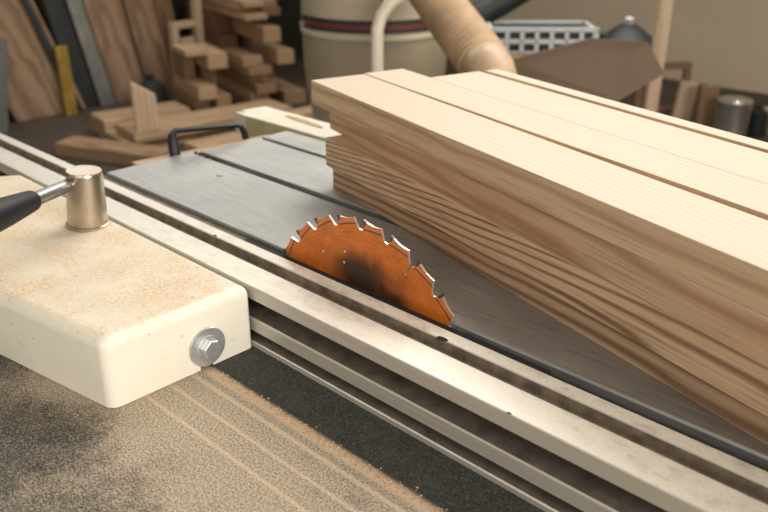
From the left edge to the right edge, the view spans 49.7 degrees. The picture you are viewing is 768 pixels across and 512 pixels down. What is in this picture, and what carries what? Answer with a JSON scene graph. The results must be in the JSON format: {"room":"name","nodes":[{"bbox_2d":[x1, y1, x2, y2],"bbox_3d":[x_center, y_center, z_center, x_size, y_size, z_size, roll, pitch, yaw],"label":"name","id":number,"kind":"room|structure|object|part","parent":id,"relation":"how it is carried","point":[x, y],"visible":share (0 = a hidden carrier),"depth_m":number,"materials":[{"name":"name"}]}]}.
{"room":"woodworking shop","nodes":[
{"label":"woodworking shop","id":0,"kind":"room"},
{"bbox_2d":[33,0,303,92],"bbox_3d":[-3.123,-2.107,3.910,0.150,3.200,10.000,21,32,40],"label":"wall","id":1,"kind":"structure","parent":0,"point":[289,20],"depth_m":6.52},
{"bbox_2d":[1,57,767,175],"bbox_3d":[0.553,0.844,1.308,10.400,0.100,10.000,21,32,40],"label":"floor","id":2,"kind":"structure","parent":0,"point":[41,134],"depth_m":4.98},
{"bbox_2d":[0,37,7,132],"bbox_3d":[-2.216,-0.918,4.560,0.109,0.500,0.429,21,32,40],"label":"metal sheet","id":3,"kind":"object","parent":2,"relation":"on","point":[3,40],"visible":1,"depth_m":4.64,"materials":[{"name":"grey metal"}]},
{"bbox_2d":[0,0,64,121],"bbox_3d":[-2.232,-1.420,4.708,0.811,1.300,0.225,-7,25,-15],"label":"plank","id":4,"kind":"object","parent":2,"relation":"on","point":[34,90],"visible":0.71,"depth_m":4.88,"materials":[{"name":"brown wood"}]},
{"bbox_2d":[39,0,55,44],"bbox_3d":[-2.036,-1.593,4.975,0.356,1.400,0.080,-2,24,-5],"label":"plank","id":5,"kind":"object","parent":2,"relation":"on","point":[41,4],"visible":0.02,"depth_m":5.01,"materials":[{"name":"brown wood"}]},
{"bbox_2d":[21,0,83,111],"bbox_3d":[-2.071,-1.463,4.805,0.453,1.300,0.043,-6,25,-14],"label":"pole","id":6,"kind":"object","parent":2,"relation":"on","point":[27,5],"visible":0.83,"depth_m":4.88,"materials":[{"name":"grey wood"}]},
{"bbox_2d":[29,0,85,108],"bbox_3d":[-2.071,-1.489,4.864,0.447,1.300,0.037,-8,25,-18],"label":"pole","id":7,"kind":"object","parent":2,"relation":"on","point":[31,1],"visible":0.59,"depth_m":4.95,"materials":[{"name":"brown wood"}]},
{"bbox_2d":[53,45,77,115],"bbox_3d":[-1.911,-1.054,4.992,0.078,0.400,0.124,-11,26,-24],"label":"wood strip","id":8,"kind":"object","parent":2,"relation":"on","point":[61,52],"visible":1,"depth_m":4.98,"materials":[{"name":"yellow paint"}]},
{"bbox_2d":[41,0,98,107],"bbox_3d":[-1.991,-1.578,4.941,0.374,1.400,0.120,2,24,5],"label":"plank","id":9,"kind":"object","parent":2,"relation":"on","point":[56,11],"visible":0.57,"depth_m":5.06,"materials":[{"name":"black wood"}]},
{"bbox_2d":[66,0,115,105],"bbox_3d":[-1.891,-1.605,5.004,0.352,1.400,0.086,2,24,4],"label":"metal strip","id":10,"kind":"object","parent":2,"relation":"on","point":[76,8],"visible":1,"depth_m":5.14,"materials":[{"name":"grey metal"}]},
{"bbox_2d":[54,135,168,165],"bbox_3d":[-1.368,-0.527,4.205,0.620,0.070,0.160,9,25,20],"label":"offcut","id":11,"kind":"object","parent":2,"relation":"on","point":[76,147],"visible":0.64,"depth_m":4.16,"materials":[{"name":"brown wood"}]},
{"bbox_2d":[82,0,142,102],"bbox_3d":[-1.779,-1.656,5.119,0.249,1.400,0.399,21,32,40],"label":"plank","id":12,"kind":"object","parent":2,"relation":"on","point":[107,18],"visible":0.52,"depth_m":5.25,"materials":[{"name":"brown wood"}]},
{"bbox_2d":[91,101,189,139],"bbox_3d":[-1.376,-0.773,4.715,0.500,0.110,0.220,-16,29,-32],"label":"offcut","id":13,"kind":"object","parent":2,"relation":"on","point":[102,121],"visible":0.54,"depth_m":4.63,"materials":[{"name":"brown wood"}]},
{"bbox_2d":[121,0,173,92],"bbox_3d":[-1.606,-1.742,5.315,0.399,1.400,0.186,2,24,5],"label":"plank","id":14,"kind":"object","parent":2,"relation":"on","point":[141,15],"visible":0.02,"depth_m":5.44,"materials":[{"name":"brown wood"}]},
{"bbox_2d":[140,73,169,102],"bbox_3d":[-1.424,-0.992,5.057,0.208,0.235,0.211,0,24,1],"label":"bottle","id":15,"kind":"object","parent":2,"relation":"on","point":[151,84],"visible":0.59,"depth_m":5.00,"materials":[{"name":"black plastic"}]},
{"bbox_2d":[153,0,179,65],"bbox_3d":[-1.501,-1.808,5.463,0.338,1.400,0.113,1,24,2],"label":"plank","id":16,"kind":"object","parent":2,"relation":"on","point":[164,10],"visible":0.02,"depth_m":5.54,"materials":[{"name":"brown wood"}]},
{"bbox_2d":[109,128,235,146],"bbox_3d":[-0.986,-0.718,4.691,1.050,0.029,0.300,-19,30,-36],"label":"offcut","id":17,"kind":"object","parent":2,"relation":"on","point":[181,140],"visible":0.1,"depth_m":4.49,"materials":[{"name":"brown wood"}]},
{"bbox_2d":[105,128,230,143],"bbox_3d":[-1.028,-0.740,4.665,1.000,0.030,0.270,-17,29,-34],"label":"offcut","id":18,"kind":"object","parent":17,"relation":"on","point":[112,134],"visible":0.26,"depth_m":4.42,"materials":[{"name":"brown wood"}]},
{"bbox_2d":[115,99,292,142],"bbox_3d":[-0.978,-0.758,4.604,0.950,0.050,0.260,-17,29,-34],"label":"offcut","id":19,"kind":"object","parent":18,"relation":"on","point":[224,114],"visible":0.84,"depth_m":4.50,"materials":[{"name":"brown wood"}]},
{"bbox_2d":[129,81,158,131],"bbox_3d":[-1.228,-0.770,4.255,0.115,0.253,0.055,-9,25,-19],"label":"offcut","id":20,"kind":"object","parent":19,"relation":"on","point":[144,106],"visible":1,"depth_m":4.24,"materials":[{"name":"brown wood"}]},
{"bbox_2d":[168,0,204,102],"bbox_3d":[-1.244,-1.450,5.208,0.050,0.950,0.228,21,32,40],"label":"frame","id":21,"kind":"object","parent":2,"relation":"on","point":[196,22],"visible":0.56,"depth_m":5.22,"materials":[{"name":"brown wood"}]},
{"bbox_3d":[-1.245,-1.454,5.205,0.040,0.040,0.180,21,32,40],"label":"rail","id":22,"kind":"part","parent":21,"relation":"part of","materials":[{"name":"brown wood"}]},
{"bbox_3d":[-1.245,-1.216,5.310,0.020,0.360,0.100,21,32,40],"label":"panel","id":23,"kind":"part","parent":21,"relation":"part of","materials":[{"name":"brown wood"}]},
{"bbox_2d":[179,99,209,111],"bbox_3d":[-1.135,-0.889,5.034,0.090,0.065,0.400,-14,27,-28],"label":"timber","id":24,"kind":"object","parent":2,"relation":"on","point":[180,101],"visible":0.1,"depth_m":5.00,"materials":[{"name":"brown wood"}]},
{"bbox_2d":[174,85,209,109],"bbox_3d":[-1.171,-0.971,5.052,0.090,0.070,0.400,-14,27,-28],"label":"timber","id":25,"kind":"object","parent":24,"relation":"on","point":[196,104],"visible":0.72,"depth_m":4.94,"materials":[{"name":"brown wood"}]},
{"bbox_2d":[176,76,216,100],"bbox_3d":[-1.119,-1.007,4.952,0.110,0.075,0.400,-14,27,-28],"label":"timber","id":26,"kind":"object","parent":25,"relation":"on","point":[198,88],"visible":0.9,"depth_m":4.83,"materials":[{"name":"brown wood"}]},
{"bbox_2d":[171,46,195,79],"bbox_3d":[-1.212,-1.172,5.017,0.070,0.172,0.200,-14,27,-28],"label":"timber","id":27,"kind":"object","parent":26,"relation":"on","point":[184,67],"visible":0.66,"depth_m":4.96,"materials":[{"name":"brown wood"}]},
{"bbox_2d":[172,43,207,56],"bbox_3d":[-1.123,-1.190,4.793,0.130,0.035,0.240,-14,27,-28],"label":"timber","id":28,"kind":"object","parent":27,"relation":"on","point":[189,49],"visible":1,"depth_m":4.73,"materials":[{"name":"brown wood"}]},
{"bbox_2d":[184,131,241,150],"bbox_3d":[-0.657,-0.642,4.467,0.850,0.070,0.160,-20,31,-38],"label":"offcut","id":29,"kind":"object","parent":2,"relation":"on","point":[232,136],"visible":0.12,"depth_m":4.27,"materials":[{"name":"brown wood"}]},
{"bbox_2d":[285,106,312,118],"bbox_3d":[-0.448,-0.783,4.625,0.400,0.060,0.120,-20,31,-38],"label":"offcut","id":30,"kind":"object","parent":29,"relation":"on","point":[304,111],"visible":0.1,"depth_m":4.58,"materials":[{"name":"brown wood"}]},
{"bbox_2d":[210,88,231,107],"bbox_3d":[-1.044,-0.946,5.064,0.090,0.145,0.400,-14,27,-28],"label":"timber","id":31,"kind":"object","parent":2,"relation":"on","point":[223,98],"visible":0.22,"depth_m":4.90,"materials":[{"name":"brown wood"}]},
{"bbox_2d":[194,63,216,87],"bbox_3d":[-1.102,-1.118,5.085,0.080,0.150,0.200,-14,27,-28],"label":"timber","id":32,"kind":"object","parent":31,"relation":"on","point":[203,73],"visible":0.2,"depth_m":5.01,"materials":[{"name":"brown wood"}]},
{"bbox_2d":[194,43,227,69],"bbox_3d":[-1.067,-1.200,4.974,0.120,0.090,0.400,-14,27,-28],"label":"timber","id":33,"kind":"object","parent":32,"relation":"on","point":[216,58],"visible":0.74,"depth_m":4.83,"materials":[{"name":"brown wood"}]},
{"bbox_2d":[217,85,249,103],"bbox_3d":[-0.972,-1.083,5.492,0.130,0.050,1.000,-14,27,-28],"label":"timber","id":34,"kind":"object","parent":2,"relation":"on","point":[234,96],"visible":0.04,"depth_m":5.36,"materials":[{"name":"brown wood"}]},
{"bbox_2d":[216,74,268,101],"bbox_3d":[-1.022,-1.157,5.529,0.120,0.054,1.000,-14,27,-28],"label":"timber","id":35,"kind":"object","parent":34,"relation":"on","point":[233,87],"visible":0.34,"depth_m":5.26,"materials":[{"name":"brown wood"}]},
{"bbox_2d":[215,69,276,93],"bbox_3d":[-0.974,-1.198,5.487,0.130,0.055,1.000,-14,27,-28],"label":"timber","id":36,"kind":"object","parent":35,"relation":"on","point":[263,87],"visible":0.5,"depth_m":5.14,"materials":[{"name":"brown wood"}]},
{"bbox_2d":[221,67,266,82],"bbox_3d":[-1.032,-1.279,5.526,0.110,0.060,1.000,-14,27,-28],"label":"timber","id":37,"kind":"object","parent":36,"relation":"on","point":[258,78],"visible":0.28,"depth_m":5.16,"materials":[{"name":"brown wood"}]},
{"bbox_2d":[227,60,271,75],"bbox_3d":[-1.004,-1.293,5.426,0.150,0.045,1.000,-14,27,-28],"label":"timber","id":38,"kind":"object","parent":37,"relation":"on","point":[263,69],"visible":0.44,"depth_m":5.05,"materials":[{"name":"brown wood"}]},
{"bbox_2d":[189,35,262,66],"bbox_3d":[-1.058,-1.363,5.461,0.130,0.054,1.000,-14,27,-28],"label":"timber","id":39,"kind":"object","parent":38,"relation":"on","point":[243,57],"visible":0.6,"depth_m":5.12,"materials":[{"name":"brown wood"}]},
{"bbox_2d":[189,27,237,47],"bbox_3d":[-1.157,-1.490,5.586,0.110,0.075,0.642,-14,27,-28],"label":"timber","id":40,"kind":"object","parent":39,"relation":"on","point":[223,40],"visible":0.64,"depth_m":5.36,"materials":[{"name":"brown wood"}]},
{"bbox_2d":[185,1,230,33],"bbox_3d":[-1.187,-1.609,5.579,0.120,0.146,0.538,-14,27,-28],"label":"timber","id":41,"kind":"object","parent":40,"relation":"on","point":[214,22],"visible":0.54,"depth_m":5.39,"materials":[{"name":"brown wood"}]},
{"bbox_2d":[201,2,267,20],"bbox_3d":[-1.008,-1.582,5.295,0.140,0.034,1.000,-14,27,-28],"label":"timber","id":42,"kind":"object","parent":41,"relation":"on","point":[250,16],"visible":0.69,"depth_m":4.96,"materials":[{"name":"brown wood"}]},
{"bbox_2d":[201,0,256,12],"bbox_3d":[-1.070,-1.644,5.349,0.120,0.034,0.994,-14,27,-28],"label":"timber","id":43,"kind":"object","parent":42,"relation":"on","point":[237,9],"visible":0.73,"depth_m":5.04,"materials":[{"name":"brown wood"}]},
{"bbox_2d":[218,0,263,7],"bbox_3d":[-1.026,-1.661,5.303,0.130,0.034,1.000,-14,27,-28],"label":"timber","id":44,"kind":"object","parent":43,"relation":"on","point":[241,3],"visible":1,"depth_m":4.93,"materials":[{"name":"brown wood"}]},
{"bbox_2d":[267,76,305,104],"bbox_3d":[-0.819,-1.180,5.669,0.150,0.085,1.000,-14,27,-28],"label":"timber","id":45,"kind":"object","parent":2,"relation":"on","point":[287,93],"visible":0.38,"depth_m":5.30,"materials":[{"name":"brown wood"}]},
{"bbox_2d":[266,63,273,77],"bbox_3d":[-0.987,-1.349,5.839,0.170,0.085,0.642,-14,27,-28],"label":"timber","id":46,"kind":"object","parent":45,"relation":"on","point":[271,65],"visible":0.18,"depth_m":5.62,"materials":[{"name":"brown wood"}]},
{"bbox_3d":[-1.002,-1.424,5.790,0.150,0.090,0.642,-14,27,-28],"label":"timber","id":47,"kind":"object","parent":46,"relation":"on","visible":0},
{"bbox_2d":[237,38,294,64],"bbox_3d":[-0.862,-1.402,5.522,0.115,0.085,1.000,-14,27,-28],"label":"timber","id":48,"kind":"object","parent":47,"relation":"on","point":[278,54],"visible":0.52,"depth_m":5.21,"materials":[{"name":"brown wood"}]},
{"bbox_2d":[231,31,253,39],"bbox_3d":[-1.023,-1.558,5.707,0.120,0.050,0.642,-14,27,-28],"label":"timber","id":49,"kind":"object","parent":48,"relation":"on","point":[238,35],"visible":0.14,"depth_m":5.47,"materials":[{"name":"brown wood"}]},
{"bbox_2d":[230,18,280,42],"bbox_3d":[-0.936,-1.516,5.436,0.115,0.090,1.000,-14,27,-28],"label":"timber","id":50,"kind":"object","parent":49,"relation":"on","point":[258,30],"visible":0.54,"depth_m":5.12,"materials":[{"name":"brown wood"}]},
{"bbox_3d":[-1.067,-1.671,5.608,0.130,0.055,0.642,-14,27,-28],"label":"timber","id":51,"kind":"object","parent":50,"relation":"on","visible":0},
{"bbox_2d":[257,6,280,15],"bbox_3d":[-0.944,-1.668,5.470,0.120,0.050,1.000,-14,27,-28],"label":"timber","id":52,"kind":"object","parent":51,"relation":"on","point":[274,10],"visible":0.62,"depth_m":5.08,"materials":[{"name":"brown wood"}]},
{"bbox_2d":[262,0,276,6],"bbox_3d":[-0.960,-1.713,5.458,0.120,0.040,0.973,-14,27,-28],"label":"timber","id":53,"kind":"object","parent":52,"relation":"on","point":[267,3],"visible":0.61,"depth_m":5.08,"materials":[{"name":"brown wood"}]},
{"bbox_2d":[0,106,767,511],"bbox_3d":[-0.235,0.498,0.818,3.300,0.928,1.558,21,32,40],"label":"saw","id":54,"kind":"object","parent":2,"relation":"on","point":[194,443],"depth_m":0.81,"materials":[{"name":"metal"}]},
{"bbox_2d":[0,165,250,407],"bbox_3d":[-0.448,-0.020,0.999,0.596,0.180,0.271,21,32,40],"label":"clamp","id":55,"kind":"object","parent":54,"relation":"on","point":[91,305],"visible":1,"depth_m":0.89,"materials":[{"name":"beige metal"}]},
{"bbox_3d":[-0.401,-0.074,0.991,0.016,0.028,0.109,4,24,8],"label":"lever rod","id":56,"kind":"part","parent":55,"relation":"part of","materials":[{"name":"grey metal"}]},
{"bbox_3d":[-0.382,-0.076,1.058,0.051,0.072,0.050,21,32,40],"label":"post","id":57,"kind":"part","parent":55,"relation":"part of","materials":[{"name":"silver metal"}]},
{"bbox_2d":[189,327,224,366],"bbox_3d":[-0.190,0.097,0.891,0.003,0.045,0.045,21,32,40],"label":"bolt","id":58,"kind":"object","parent":55,"relation":"in","point":[206,344],"depth_m":0.88,"materials":[{"name":"metal"}]},
{"bbox_3d":[-0.299,-0.197,1.429,0.026,0.070,0.163,21,32,40],"label":"table handle","id":59,"kind":"part","parent":54,"relation":"part of","materials":[{"name":"black paint"}]},
{"bbox_3d":[0.598,0.068,0.874,2.418,0.042,0.076,21,32,40],"label":"rail","id":60,"kind":"part","parent":54,"relation":"part of","materials":[{"name":"beige paint"}]},
{"bbox_3d":[0.613,0.111,0.776,2.248,0.031,0.062,21,32,40],"label":"table plate","id":61,"kind":"part","parent":54,"relation":"part of","materials":[{"name":"metal"}]},
{"bbox_3d":[0.544,0.139,0.713,2.251,0.030,0.118,21,32,40],"label":"table plate","id":62,"kind":"part","parent":54,"relation":"part of","materials":[{"name":"metal"}]},
{"bbox_2d":[209,369,446,511],"bbox_3d":[0.029,0.207,0.706,0.604,0.001,0.027,21,32,40],"label":"sawdust","id":63,"kind":"object","parent":54,"relation":"on","point":[213,371],"visible":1,"depth_m":0.78},
{"bbox_3d":[-0.024,0.106,0.953,0.317,0.318,0.003,21,32,40],"label":"saw blade","id":64,"kind":"part","parent":54,"relation":"part of","materials":[{"name":"orange metal"}]},
{"bbox_2d":[0,133,767,511],"bbox_3d":[-0.280,-0.005,1.095,3.400,0.076,0.077,21,32,40],"label":"sliding rail","id":65,"kind":"object","parent":54,"relation":"on","point":[556,445],"visible":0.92,"depth_m":0.76,"materials":[{"name":"metal"}]},
{"bbox_3d":[0.435,0.181,0.619,2.263,0.030,0.153,21,32,40],"label":"table plate","id":66,"kind":"part","parent":54,"relation":"part of","materials":[{"name":"metal"}]},
{"bbox_2d":[333,169,767,445],"bbox_3d":[0.454,0.121,0.681,0.300,0.028,1.550,-14,27,-28],"label":"wooden board","id":67,"kind":"object","parent":54,"relation":"on","point":[747,419],"visible":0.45,"depth_m":0.82,"materials":[{"name":"brown wood"}]},
{"bbox_2d":[325,135,767,416],"bbox_3d":[0.444,0.088,0.670,0.300,0.042,1.570,-13,27,-28],"label":"wooden board","id":68,"kind":"object","parent":67,"relation":"on","point":[707,358],"visible":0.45,"depth_m":0.82,"materials":[{"name":"brown wood"}]},
{"bbox_2d":[330,112,767,367],"bbox_3d":[0.417,0.049,0.660,0.270,0.037,1.600,-12,27,-26],"label":"wooden board","id":69,"kind":"object","parent":68,"relation":"on","point":[744,329],"visible":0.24,"depth_m":0.77,"materials":[{"name":"brown wood"}]},
{"bbox_2d":[311,74,767,315],"bbox_3d":[0.346,0.035,0.601,0.089,0.035,1.650,-13,27,-27],"label":"wooden board","id":70,"kind":"object","parent":69,"relation":"on","point":[723,249],"visible":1,"depth_m":0.80,"materials":[{"name":"brown wood"}]},
{"bbox_2d":[364,69,767,219],"bbox_3d":[0.423,0.014,0.649,0.071,0.035,1.650,-14,27,-28],"label":"wooden board","id":71,"kind":"object","parent":69,"relation":"on","point":[747,195],"visible":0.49,"depth_m":0.91,"materials":[{"name":"brown wood"}]},
{"bbox_2d":[431,71,767,184],"bbox_3d":[0.507,0.007,0.665,0.090,0.035,1.550,-14,27,-28],"label":"wooden board","id":72,"kind":"object","parent":69,"relation":"on","point":[746,162],"visible":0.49,"depth_m":0.99,"materials":[{"name":"brown wood"}]},
{"bbox_2d":[485,69,767,152],"bbox_3d":[0.566,-0.006,0.693,0.025,0.035,1.550,-14,27,-28],"label":"wooden board","id":73,"kind":"object","parent":69,"relation":"on","point":[726,136],"visible":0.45,"depth_m":1.05,"materials":[{"name":"brown wood"}]},
{"bbox_2d":[371,0,405,71],"bbox_3d":[0.122,-0.184,2.184,0.325,1.076,0.062,-6,24,-13],"label":"pipe","id":74,"kind":"object","parent":2,"relation":"on","point":[387,7],"visible":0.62,"depth_m":1.99,"materials":[{"name":"beige plastic"}]},
{"bbox_2d":[300,0,529,122],"bbox_3d":[0.383,-0.796,3.386,1.431,1.183,0.594,-1,24,-1],"label":"collector","id":75,"kind":"object","parent":2,"relation":"on","point":[336,33],"visible":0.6,"depth_m":3.11,"materials":[{"name":"metal"}]},
{"bbox_2d":[409,0,516,73],"bbox_3d":[0.199,-0.401,2.651,0.150,1.096,0.912,-6,25,-14],"label":"flexible hose","id":76,"kind":"object","parent":2,"relation":"on","point":[470,45],"visible":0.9,"depth_m":2.32,"materials":[{"name":"plastic"}]},
{"bbox_2d":[509,53,527,57],"bbox_3d":[0.686,-0.553,3.528,0.470,0.665,0.500,0,24,1],"label":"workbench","id":77,"kind":"object","parent":2,"relation":"on","point":[513,55],"visible":0.02,"depth_m":3.23,"materials":[{"name":"beige wood"}]},
{"bbox_2d":[487,20,599,53],"bbox_3d":[0.622,-0.883,3.323,0.416,0.098,0.252,0,24,1],"label":"plastic crate","id":78,"kind":"object","parent":77,"relation":"on","point":[528,38],"visible":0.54,"depth_m":3.22,"materials":[{"name":"white plastic"}]},
{"bbox_2d":[599,17,651,45],"bbox_3d":[0.976,-0.897,3.332,0.217,0.122,0.209,-13,27,-27],"label":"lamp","id":79,"kind":"object","parent":77,"relation":"on","point":[628,30],"visible":0.59,"depth_m":3.29,"materials":[{"name":"grey metal"}]},
{"bbox_3d":[0.879,-0.879,3.361,0.091,0.064,0.038,10,26,21],"label":"handle","id":80,"kind":"part","parent":79,"relation":"part of","materials":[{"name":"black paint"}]},
{"bbox_3d":[0.979,-0.941,3.314,0.036,0.027,0.036,2,24,4],"label":"knob","id":81,"kind":"part","parent":79,"relation":"part of","materials":[{"name":"plastic"}]},
{"bbox_2d":[512,38,664,101],"bbox_3d":[0.579,-0.327,2.795,0.536,0.842,0.427,0,24,0],"label":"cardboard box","id":82,"kind":"object","parent":2,"relation":"on","point":[611,69],"visible":0.23,"depth_m":2.50,"materials":[{"name":"brown cardboard"}]},
{"bbox_2d":[642,0,672,111],"bbox_3d":[1.030,-0.864,3.074,0.050,1.600,0.048,2,24,4],"label":"wooden post","id":83,"kind":"object","parent":2,"relation":"on","point":[663,13],"visible":0.28,"depth_m":3.09,"materials":[{"name":"brown wood"}]},
{"bbox_2d":[633,62,692,111],"bbox_3d":[1.694,-1.029,5.061,0.320,0.300,0.040,0,24,-1],"label":"frame","id":84,"kind":"object","parent":2,"relation":"on","point":[686,67],"visible":0.35,"depth_m":5.02,"materials":[{"name":"brown wood"}]},
{"bbox_3d":[1.694,-0.906,5.115,0.320,0.030,0.040,0,24,-1],"label":"rail","id":85,"kind":"part","parent":84,"relation":"part of","materials":[{"name":"brown wood"}]},
{"bbox_3d":[1.694,-1.148,5.008,0.320,0.040,0.040,0,24,-1],"label":"rail","id":86,"kind":"part","parent":84,"relation":"part of","materials":[{"name":"brown wood"}]},
{"bbox_2d":[671,81,698,119],"bbox_3d":[1.779,-0.918,4.909,0.122,0.228,0.050,2,24,4],"label":"timber offcut","id":87,"kind":"object","parent":2,"relation":"on","point":[687,91],"visible":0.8,"depth_m":4.89,"materials":[{"name":"brown wood"}]},
{"bbox_2d":[694,85,719,127],"bbox_3d":[1.834,-0.846,4.719,0.100,0.240,0.060,2,24,4],"label":"timber offcut","id":88,"kind":"object","parent":2,"relation":"on","point":[708,95],"visible":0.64,"depth_m":4.69,"materials":[{"name":"brown wood"}]},
{"bbox_2d":[713,95,753,136],"bbox_3d":[1.915,-0.763,4.563,0.188,0.214,0.188,21,32,40],"label":"metal can","id":89,"kind":"object","parent":2,"relation":"on","point":[732,113],"visible":0.88,"depth_m":4.49,"materials":[{"name":"grey metal"}]},
{"bbox_3d":[1.915,-0.857,4.522,0.140,0.008,0.140,21,32,40],"label":"lid","id":90,"kind":"part","parent":89,"relation":"part of","materials":[{"name":"silver metal"}]},
{"bbox_2d":[747,104,767,136],"bbox_3d":[2.063,-0.750,4.587,0.100,0.170,0.100,21,32,40],"label":"bottle","id":91,"kind":"object","parent":2,"relation":"on","point":[759,116],"visible":0.92,"depth_m":4.55,"materials":[{"name":"black paint"}]},
{"bbox_2d":[763,107,767,134],"bbox_3d":[2.288,-0.752,4.643,0.300,0.130,0.140,2,24,4],"label":"timber offcut","id":92,"kind":"object","parent":2,"relation":"on","point":[764,108],"visible":0.23,"depth_m":4.63,"materials":[{"name":"brown wood"}]},
{"bbox_2d":[468,0,767,93],"bbox_3d":[4.003,-2.056,3.795,10.250,3.200,0.250,21,32,40],"label":"wall","id":93,"kind":"structure","parent":0,"point":[725,42],"depth_m":5.76,"materials":[{"name":"beige paint"}]}
]}

